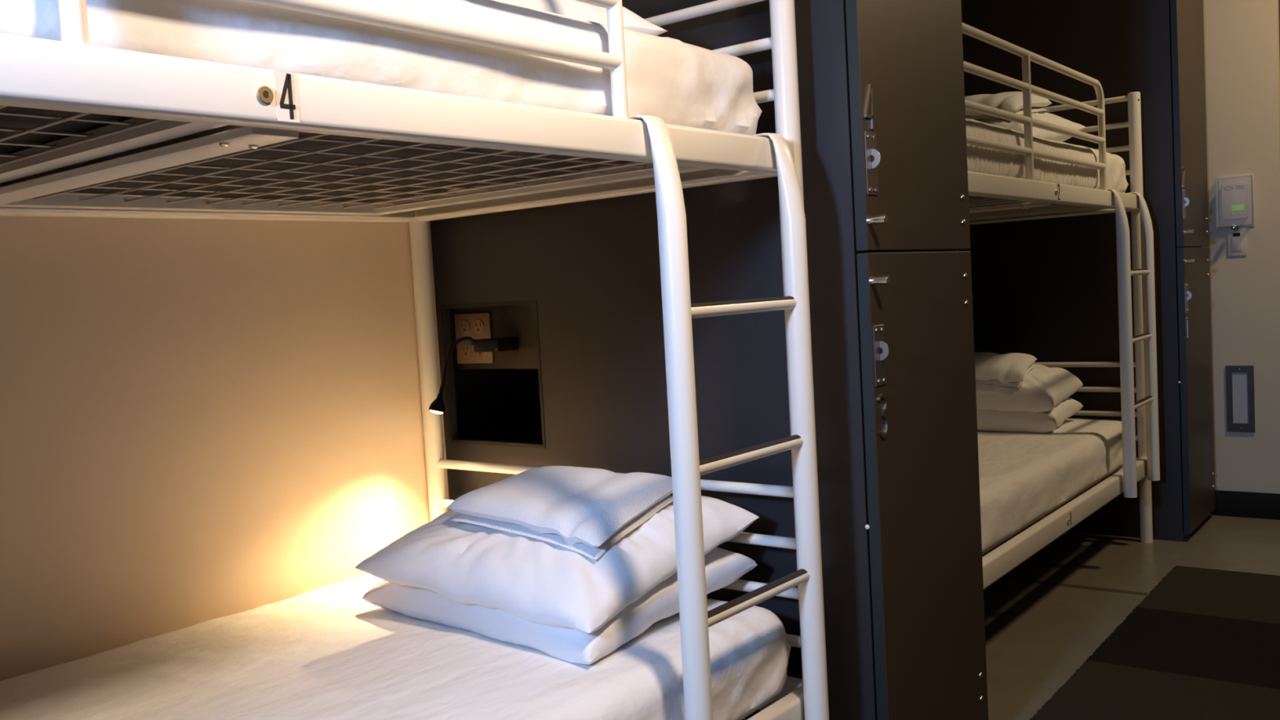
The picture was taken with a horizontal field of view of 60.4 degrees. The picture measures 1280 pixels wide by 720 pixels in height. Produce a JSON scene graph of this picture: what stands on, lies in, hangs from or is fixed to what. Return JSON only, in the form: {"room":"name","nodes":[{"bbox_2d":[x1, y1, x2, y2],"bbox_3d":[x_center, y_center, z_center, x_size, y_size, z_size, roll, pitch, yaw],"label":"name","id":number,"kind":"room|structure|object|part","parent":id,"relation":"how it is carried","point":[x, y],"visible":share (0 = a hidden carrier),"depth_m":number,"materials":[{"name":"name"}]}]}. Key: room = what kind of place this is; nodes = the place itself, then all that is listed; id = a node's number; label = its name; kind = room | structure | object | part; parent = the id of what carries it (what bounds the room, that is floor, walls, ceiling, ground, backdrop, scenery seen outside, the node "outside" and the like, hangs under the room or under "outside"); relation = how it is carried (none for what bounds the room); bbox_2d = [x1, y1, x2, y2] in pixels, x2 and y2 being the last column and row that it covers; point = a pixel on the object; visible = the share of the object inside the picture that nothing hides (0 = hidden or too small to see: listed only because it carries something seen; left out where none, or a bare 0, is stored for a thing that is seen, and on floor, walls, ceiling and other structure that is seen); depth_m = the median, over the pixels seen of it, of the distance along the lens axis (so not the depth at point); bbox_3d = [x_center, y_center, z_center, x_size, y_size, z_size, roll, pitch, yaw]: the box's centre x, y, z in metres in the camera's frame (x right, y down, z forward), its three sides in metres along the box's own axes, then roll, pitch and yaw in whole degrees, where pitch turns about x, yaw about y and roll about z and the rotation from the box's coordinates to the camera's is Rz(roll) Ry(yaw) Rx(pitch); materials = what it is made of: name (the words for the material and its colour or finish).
{"room":"dormitory","nodes":[
{"label":"dormitory","id":0,"kind":"room"},
{"bbox_2d":[0,216,449,680],"bbox_3d":[-1.191,-0.344,1.630,0.050,2.600,2.290,0,5,39],"label":"wall","id":1,"kind":"structure","parent":0,"point":[202,420],"depth_m":2.03,"materials":[{"name":"beige paint"}]},
{"bbox_2d":[430,0,877,719],"bbox_3d":[-0.086,-0.442,2.182,1.104,2.600,0.018,-1,5,37],"label":"wall","id":2,"kind":"structure","parent":0,"point":[591,268],"depth_m":2.02,"materials":[{"name":"black paint"}]},
{"bbox_2d":[440,299,546,448],"bbox_3d":[-0.319,0.030,2.410,0.294,0.314,0.020,-1,5,37],"label":"trim","id":3,"kind":"structure","parent":2,"relation":"attached to","point":[445,308],"depth_m":2.47,"materials":[{"name":"black"}]},
{"bbox_2d":[453,368,542,443],"bbox_3d":[-0.233,0.017,2.515,0.412,0.392,0.254,-1,5,37],"label":"wall niche","id":4,"kind":"object","parent":2,"relation":"in","point":[492,404],"visible":0.1,"depth_m":2.69,"materials":[{"name":"black"}]},
{"bbox_2d":[449,303,537,368],"bbox_3d":[-0.292,-0.073,2.439,0.400,0.185,0.006,-1,5,37],"label":"panel","id":5,"kind":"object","parent":4,"relation":"attached to","point":[517,321],"depth_m":2.43,"materials":[{"name":"black laminate"}]},
{"bbox_2d":[454,312,493,363],"bbox_3d":[-0.379,-0.049,2.498,0.114,0.114,0.009,-1,5,37],"label":"wall outlet","id":6,"kind":"object","parent":5,"relation":"attached to","point":[474,326],"visible":0.8,"depth_m":2.50,"materials":[{"name":"brown plastic"}]},
{"bbox_2d":[459,320,470,333],"bbox_3d":[-0.400,-0.075,2.508,0.033,0.033,0.003,-1,5,37],"label":"socket","id":7,"kind":"object","parent":6,"relation":"attached to","point":[464,325],"depth_m":2.51,"materials":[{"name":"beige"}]},
{"bbox_2d":[461,343,471,357],"bbox_3d":[-0.397,-0.022,2.511,0.033,0.033,0.003,-1,5,37],"label":"socket","id":8,"kind":"object","parent":6,"relation":"attached to","point":[466,348],"depth_m":2.51,"materials":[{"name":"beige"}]},
{"bbox_2d":[473,319,484,333],"bbox_3d":[-0.364,-0.076,2.480,0.033,0.033,0.003,-1,5,37],"label":"socket","id":9,"kind":"object","parent":6,"relation":"attached to","point":[478,324],"depth_m":2.48,"materials":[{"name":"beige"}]},
{"bbox_2d":[475,351,485,357],"bbox_3d":[-0.361,-0.022,2.483,0.033,0.033,0.003,-1,5,37],"label":"socket","id":10,"kind":"object","parent":6,"relation":"attached to","point":[477,354],"depth_m":2.48,"materials":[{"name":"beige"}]},
{"bbox_2d":[473,337,518,351],"bbox_3d":[-0.315,-0.034,2.404,0.076,0.028,0.065,-1,5,37],"label":"adapter","id":11,"kind":"object","parent":6,"relation":"attached to","point":[499,344],"visible":1,"depth_m":2.38,"materials":[{"name":"black plastic"}]},
{"bbox_2d":[428,336,477,413],"bbox_3d":[-0.400,0.032,2.368,0.136,0.159,0.034,-7,5,-44],"label":"gooseneck lamp","id":12,"kind":"object","parent":11,"relation":"attached to","point":[437,406],"visible":1,"depth_m":2.35,"materials":[{"name":"black plastic"}]},
{"bbox_2d":[958,0,1184,542],"bbox_3d":[1.389,-0.650,4.153,1.154,2.600,0.018,-1,5,37],"label":"wall","id":13,"kind":"structure","parent":0,"point":[1046,290],"depth_m":3.98,"materials":[{"name":"black paint"}]},
{"bbox_2d":[983,515,1279,719],"bbox_3d":[0.933,0.884,1.313,4.300,0.050,10.200,-1,5,37],"label":"floor","id":14,"kind":"structure","parent":0,"point":[1037,636],"depth_m":3.35,"materials":[{"name":"beige tile"}]},
{"bbox_2d":[0,0,804,719],"bbox_3d":[-0.690,0.153,1.417,0.995,1.578,1.941,0,5,39],"label":"bunk bed","id":15,"kind":"object","parent":14,"relation":"on","point":[183,111],"visible":0.63,"depth_m":1.38,"materials":[{"name":"white metal"}]},
{"bbox_3d":[-1.016,-0.206,1.021,0.876,0.020,0.880,0,5,39],"label":"frame","id":16,"kind":"part","parent":15,"relation":"part of","materials":[{"name":"white metal"}]},
{"bbox_3d":[-1.088,-0.251,1.692,0.033,0.053,1.871,0,5,39],"label":"rail","id":17,"kind":"part","parent":15,"relation":"part of","materials":[{"name":"white metal"}]},
{"bbox_2d":[262,91,268,97],"bbox_3d":[-0.355,-0.252,1.044,0.001,0.006,0.006,0,5,39],"label":"bolt","id":18,"kind":"object","parent":15,"relation":"attached to","point":[265,94],"depth_m":1.04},
{"bbox_3d":[-0.459,-0.281,1.715,0.876,0.020,0.805,0,5,39],"label":"frame","id":19,"kind":"part","parent":15,"relation":"part of","materials":[{"name":"white metal"}]},
{"bbox_2d":[0,0,762,202],"bbox_3d":[-0.713,-0.341,1.394,0.933,0.180,1.844,0,5,39],"label":"mattress","id":20,"kind":"object","parent":15,"relation":"on","point":[676,82],"visible":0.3,"depth_m":1.34,"materials":[{"name":"white fabric"}]},
{"bbox_2d":[501,0,666,35],"bbox_3d":[-0.307,-0.534,1.749,0.560,0.122,0.450,0,5,39],"label":"pillow","id":21,"kind":"object","parent":20,"relation":"on","point":[571,8],"visible":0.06,"depth_m":1.65,"materials":[{"name":"white fabric"}]},
{"bbox_2d":[0,573,791,719],"bbox_3d":[-0.658,0.577,1.452,0.933,0.171,1.848,0,5,39],"label":"mattress","id":22,"kind":"object","parent":15,"relation":"on","point":[327,652],"visible":0.71,"depth_m":1.68,"materials":[{"name":"white fabric"}]},
{"bbox_2d":[361,546,757,664],"bbox_3d":[-0.164,0.380,1.956,0.607,0.107,0.454,0,5,39],"label":"pillow","id":23,"kind":"object","parent":22,"relation":"on","point":[723,567],"visible":0.34,"depth_m":1.77,"materials":[{"name":"white fabric"}]},
{"bbox_2d":[355,495,759,633],"bbox_3d":[-0.150,0.314,1.915,0.586,0.153,0.449,0,5,39],"label":"pillow","id":24,"kind":"object","parent":23,"relation":"on","point":[530,579],"visible":0.62,"depth_m":1.76,"materials":[{"name":"white fabric"}]},
{"bbox_2d":[446,466,673,560],"bbox_3d":[-0.123,0.248,1.893,0.342,0.106,0.256,0,5,39],"label":"folded towel","id":25,"kind":"object","parent":24,"relation":"on","point":[585,511],"visible":1,"depth_m":1.82,"materials":[{"name":"white fabric"}]},
{"bbox_3d":[-0.340,-0.256,1.091,0.033,0.053,1.871,0,5,39],"label":"rail","id":26,"kind":"part","parent":15,"relation":"part of","materials":[{"name":"white metal"}]},
{"bbox_3d":[-0.468,0.075,2.453,0.041,1.578,0.041,0,5,39],"label":"post","id":27,"kind":"part","parent":15,"relation":"part of","materials":[{"name":"white metal"}]},
{"bbox_3d":[-0.123,-0.331,2.128,0.921,0.049,0.030,0,5,39],"label":"rail","id":28,"kind":"part","parent":15,"relation":"part of","materials":[{"name":"white metal"}]},
{"bbox_3d":[-0.478,-0.425,0.923,0.022,0.361,1.441,0,5,39],"label":"guard frame","id":29,"kind":"part","parent":15,"relation":"part of","materials":[{"name":"white metal"}]},
{"bbox_2d":[628,115,829,719],"bbox_3d":[0.145,0.144,1.664,0.090,0.993,0.367,0,5,39],"label":"ladder","id":30,"kind":"object","parent":15,"relation":"attached to","point":[686,468],"visible":0.84,"depth_m":1.57,"materials":[{"name":"white metal"}]},
{"bbox_3d":[0.044,0.158,1.539,0.090,0.993,0.045,0,5,39],"label":"ladder rail","id":31,"kind":"part","parent":30,"relation":"part of","materials":[{"name":"white metal"}]},
{"bbox_3d":[0.244,0.131,1.788,0.090,0.993,0.045,0,5,39],"label":"ladder rail","id":32,"kind":"part","parent":30,"relation":"part of","materials":[{"name":"white metal"}]},
{"bbox_3d":[-0.288,0.662,1.149,0.033,0.061,1.871,0,5,39],"label":"rail","id":33,"kind":"part","parent":15,"relation":"part of","materials":[{"name":"white metal"}]},
{"bbox_3d":[-0.070,0.586,2.185,0.921,0.057,0.030,0,5,39],"label":"rail","id":34,"kind":"part","parent":15,"relation":"part of","materials":[{"name":"white metal"}]},
{"bbox_3d":[0.272,0.070,1.858,0.041,1.578,0.041,0,5,39],"label":"post","id":35,"kind":"part","parent":15,"relation":"part of","materials":[{"name":"white metal"}]},
{"bbox_2d":[845,0,988,719],"bbox_3d":[0.266,-0.413,2.199,0.681,2.500,0.474,-1,5,37],"label":"locker","id":36,"kind":"object","parent":14,"relation":"on","point":[906,69],"visible":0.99,"depth_m":2.00,"materials":[{"name":"brown laminate"}]},
{"bbox_3d":[0.390,-0.331,1.852,0.002,0.105,0.041,-1,5,37],"label":"latch plate","id":37,"kind":"part","parent":36,"relation":"part of","materials":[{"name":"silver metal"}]},
{"bbox_3d":[0.396,-0.234,1.834,0.032,0.015,0.015,-1,5,37],"label":"handle","id":38,"kind":"part","parent":36,"relation":"part of","materials":[{"name":"silver metal"}]},
{"bbox_3d":[0.408,-0.008,1.872,0.002,0.103,0.041,-1,5,37],"label":"latch plate","id":39,"kind":"part","parent":36,"relation":"part of","materials":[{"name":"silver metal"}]},
{"bbox_3d":[0.402,-0.134,1.840,0.032,0.015,0.015,-1,5,37],"label":"handle","id":40,"kind":"part","parent":36,"relation":"part of","materials":[{"name":"silver metal"}]},
{"bbox_3d":[0.474,-0.922,1.988,0.020,1.443,0.470,-1,5,37],"label":"door","id":41,"kind":"part","parent":36,"relation":"part of","materials":[{"name":"brown laminate"}]},
{"bbox_3d":[0.544,0.300,2.065,0.020,1.003,0.470,-1,5,37],"label":"door","id":42,"kind":"part","parent":36,"relation":"part of","materials":[{"name":"brown laminate"}]},
{"bbox_2d":[961,22,1152,589],"bbox_3d":[0.806,-0.057,3.394,0.995,1.578,1.941,-1,5,37],"label":"bunk bed","id":43,"kind":"object","parent":14,"relation":"on","point":[1002,198],"visible":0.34,"depth_m":3.21,"materials":[{"name":"white metal"}]},
{"bbox_3d":[0.489,-0.416,2.992,0.876,0.020,0.880,-1,5,37],"label":"frame","id":44,"kind":"part","parent":43,"relation":"part of","materials":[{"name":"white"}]},
{"bbox_3d":[0.542,0.506,3.050,0.876,0.020,0.880,-1,5,37],"label":"frame","id":45,"kind":"part","parent":43,"relation":"part of","materials":[{"name":"white metal"}]},
{"bbox_3d":[1.029,-0.636,2.906,0.022,0.361,1.441,-1,5,37],"label":"guard frame","id":46,"kind":"part","parent":43,"relation":"part of","materials":[{"name":"white metal"}]},
{"bbox_3d":[1.029,-0.491,3.698,0.876,0.020,0.805,-1,5,37],"label":"frame","id":47,"kind":"part","parent":43,"relation":"part of","materials":[{"name":"white metal"}]},
{"bbox_2d":[965,118,1128,208],"bbox_3d":[0.783,-0.551,3.372,0.936,0.180,1.848,-1,5,37],"label":"mattress","id":48,"kind":"object","parent":43,"relation":"on","point":[980,159],"visible":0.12,"depth_m":3.06,"materials":[{"name":"white fabric"}]},
{"bbox_2d":[973,111,1087,142],"bbox_3d":[1.213,-0.776,3.805,0.551,0.164,0.460,-1,4,35],"label":"pillow","id":49,"kind":"object","parent":48,"relation":"on","point":[1042,116],"visible":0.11,"depth_m":3.67,"materials":[{"name":"white fabric"}]},
{"bbox_2d":[964,91,1052,119],"bbox_3d":[1.177,-0.856,3.779,0.401,0.125,0.285,-1,5,37],"label":"folded towel","id":50,"kind":"object","parent":49,"relation":"on","point":[1011,101],"visible":0.36,"depth_m":3.66,"materials":[{"name":"white fabric"}]},
{"bbox_2d":[977,418,1123,555],"bbox_3d":[0.835,0.366,3.432,0.934,0.171,1.851,-1,5,37],"label":"mattress","id":51,"kind":"object","parent":43,"relation":"on","point":[1024,477],"visible":0.28,"depth_m":3.21,"materials":[{"name":"white fabric"}]},
{"bbox_2d":[976,397,1083,432],"bbox_3d":[1.281,0.170,3.908,0.500,0.117,0.450,-1,5,37],"label":"pillow","id":52,"kind":"object","parent":51,"relation":"on","point":[987,420],"visible":0.39,"depth_m":3.71,"materials":[{"name":"white fabric"}]},
{"bbox_2d":[975,364,1083,413],"bbox_3d":[1.268,0.091,3.902,0.509,0.146,0.461,-1,5,37],"label":"pillow","id":53,"kind":"object","parent":52,"relation":"on","point":[1043,388],"visible":0.52,"depth_m":3.72,"materials":[{"name":"white fabric"}]},
{"bbox_2d":[974,351,1036,387],"bbox_3d":[1.202,0.032,3.869,0.356,0.109,0.229,-1,5,37],"label":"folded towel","id":54,"kind":"object","parent":53,"relation":"on","point":[1007,370],"visible":0.59,"depth_m":3.75,"materials":[{"name":"white fabric"}]},
{"bbox_3d":[1.354,-0.541,4.119,0.921,0.049,0.030,-1,5,37],"label":"rail","id":55,"kind":"part","parent":43,"relation":"part of","materials":[{"name":"white metal"}]},
{"bbox_3d":[1.162,-0.467,3.078,0.033,0.053,1.871,-1,5,37],"label":"rail","id":56,"kind":"part","parent":43,"relation":"part of","materials":[{"name":"white metal"}]},
{"bbox_3d":[1.215,0.451,3.136,0.033,0.061,1.871,-1,5,37],"label":"rail","id":57,"kind":"part","parent":43,"relation":"part of","materials":[{"name":"white metal"}]},
{"bbox_3d":[1.082,0.430,3.756,0.876,0.020,0.805,-1,5,37],"label":"frame","id":58,"kind":"part","parent":43,"relation":"part of","materials":[{"name":"white metal"}]},
{"bbox_2d":[1106,188,1159,497],"bbox_3d":[1.634,-0.067,3.662,0.090,0.993,0.367,-1,5,37],"label":"ladder","id":59,"kind":"object","parent":43,"relation":"attached to","point":[1128,405],"visible":0.88,"depth_m":3.54,"materials":[{"name":"white metal"}]},
{"bbox_3d":[1.536,-0.053,3.534,0.090,0.993,0.045,-1,5,37],"label":"ladder rail","id":60,"kind":"part","parent":59,"relation":"part of","materials":[{"name":"white metal"}]},
{"bbox_3d":[1.730,-0.080,3.788,0.090,0.993,0.045,-1,5,37],"label":"ladder rail","id":61,"kind":"part","parent":59,"relation":"part of","materials":[{"name":"white metal"}]},
{"bbox_3d":[1.757,-0.140,3.859,0.041,1.578,0.041,-1,5,37],"label":"post","id":62,"kind":"part","parent":43,"relation":"part of","materials":[{"name":"white metal"}]},
{"bbox_2d":[1000,576,1147,595],"bbox_3d":[1.073,0.705,3.626,1.115,0.001,0.028,-1,5,37],"label":"trim","id":63,"kind":"structure","parent":14,"relation":"on","point":[1002,577],"depth_m":3.41,"materials":[{"name":"brown"}]},
{"bbox_2d":[1029,565,1279,719],"bbox_3d":[1.087,0.835,1.496,1.482,0.006,4.087,-1,5,37],"label":"carpet","id":64,"kind":"object","parent":14,"relation":"on","point":[1203,643],"visible":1,"depth_m":2.72,"materials":[{"name":"carpet"}]},
{"bbox_2d":[1169,0,1215,540],"bbox_3d":[1.758,-0.621,4.152,0.681,2.500,0.464,-1,5,37],"label":"locker","id":65,"kind":"object","parent":14,"relation":"on","point":[1187,25],"visible":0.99,"depth_m":3.92,"materials":[{"name":"brown laminate"}]},
{"bbox_3d":[1.885,-0.539,3.808,0.002,0.105,0.041,-1,5,37],"label":"latch plate","id":66,"kind":"part","parent":65,"relation":"part of","materials":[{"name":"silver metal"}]},
{"bbox_3d":[1.903,-0.216,3.829,0.002,0.103,0.041,-1,5,37],"label":"latch plate","id":67,"kind":"part","parent":65,"relation":"part of","materials":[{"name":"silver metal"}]},
{"bbox_3d":[1.891,-0.443,3.791,0.032,0.015,0.015,-1,5,37],"label":"handle","id":68,"kind":"part","parent":65,"relation":"part of","materials":[{"name":"silver metal"}]},
{"bbox_3d":[1.897,-0.342,3.797,0.032,0.015,0.015,-1,5,37],"label":"handle","id":69,"kind":"part","parent":65,"relation":"part of","materials":[{"name":"silver metal"}]},
{"bbox_3d":[1.966,-1.130,3.940,0.020,1.443,0.460,-1,5,37],"label":"door","id":70,"kind":"part","parent":65,"relation":"part of","materials":[{"name":"brown laminate"}]},
{"bbox_3d":[2.036,0.092,4.017,0.020,1.003,0.460,-1,5,37],"label":"door","id":71,"kind":"part","parent":65,"relation":"part of","materials":[{"name":"brown laminate"}]},
{"bbox_2d":[1201,0,1279,493],"bbox_3d":[1.814,-0.696,4.497,1.413,2.600,0.100,-1,5,37],"label":"wall","id":72,"kind":"structure","parent":0,"point":[1242,37],"depth_m":4.11,"materials":[{"name":"white paint"}]},
{"bbox_2d":[1216,173,1254,230],"bbox_3d":[2.217,-0.588,4.101,0.124,0.205,0.058,-1,5,37],"label":"thermostat","id":73,"kind":"object","parent":72,"relation":"attached to","point":[1235,194],"visible":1,"depth_m":4.10,"materials":[{"name":"grey plastic"}]},
{"bbox_2d":[1226,227,1246,256],"bbox_3d":[2.242,-0.443,4.128,0.064,0.104,0.008,-1,5,37],"label":"wall switch","id":74,"kind":"object","parent":72,"relation":"attached to","point":[1237,238],"visible":0.98,"depth_m":4.13,"materials":[{"name":"beige plastic"}]},
{"bbox_2d":[1225,365,1255,432],"bbox_3d":[2.276,0.148,4.166,0.094,0.253,0.007,-1,5,37],"label":"step light","id":75,"kind":"object","parent":72,"relation":"attached to","point":[1240,390],"visible":1,"depth_m":4.17,"materials":[{"name":"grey metal"}]},
{"bbox_2d":[1209,489,1279,519],"bbox_3d":[2.289,0.551,4.197,0.313,0.098,0.010,-1,5,37],"label":"baseboard","id":76,"kind":"structure","parent":72,"relation":"attached to","point":[1228,503],"depth_m":4.18,"materials":[{"name":"black plastic"}]},
{"bbox_3d":[3.810,-0.714,2.969,1.720,2.600,0.100,-1,5,37],"label":"wall","id":77,"kind":"structure","parent":0,"visible":0},
{"bbox_2d":[1278,0,1279,57],"bbox_3d":[2.775,-0.507,3.808,0.947,2.200,0.040,-1,5,37],"label":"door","id":78,"kind":"structure","parent":77,"relation":"in","point":[1278,0],"depth_m":4.03,"materials":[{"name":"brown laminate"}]}
]}

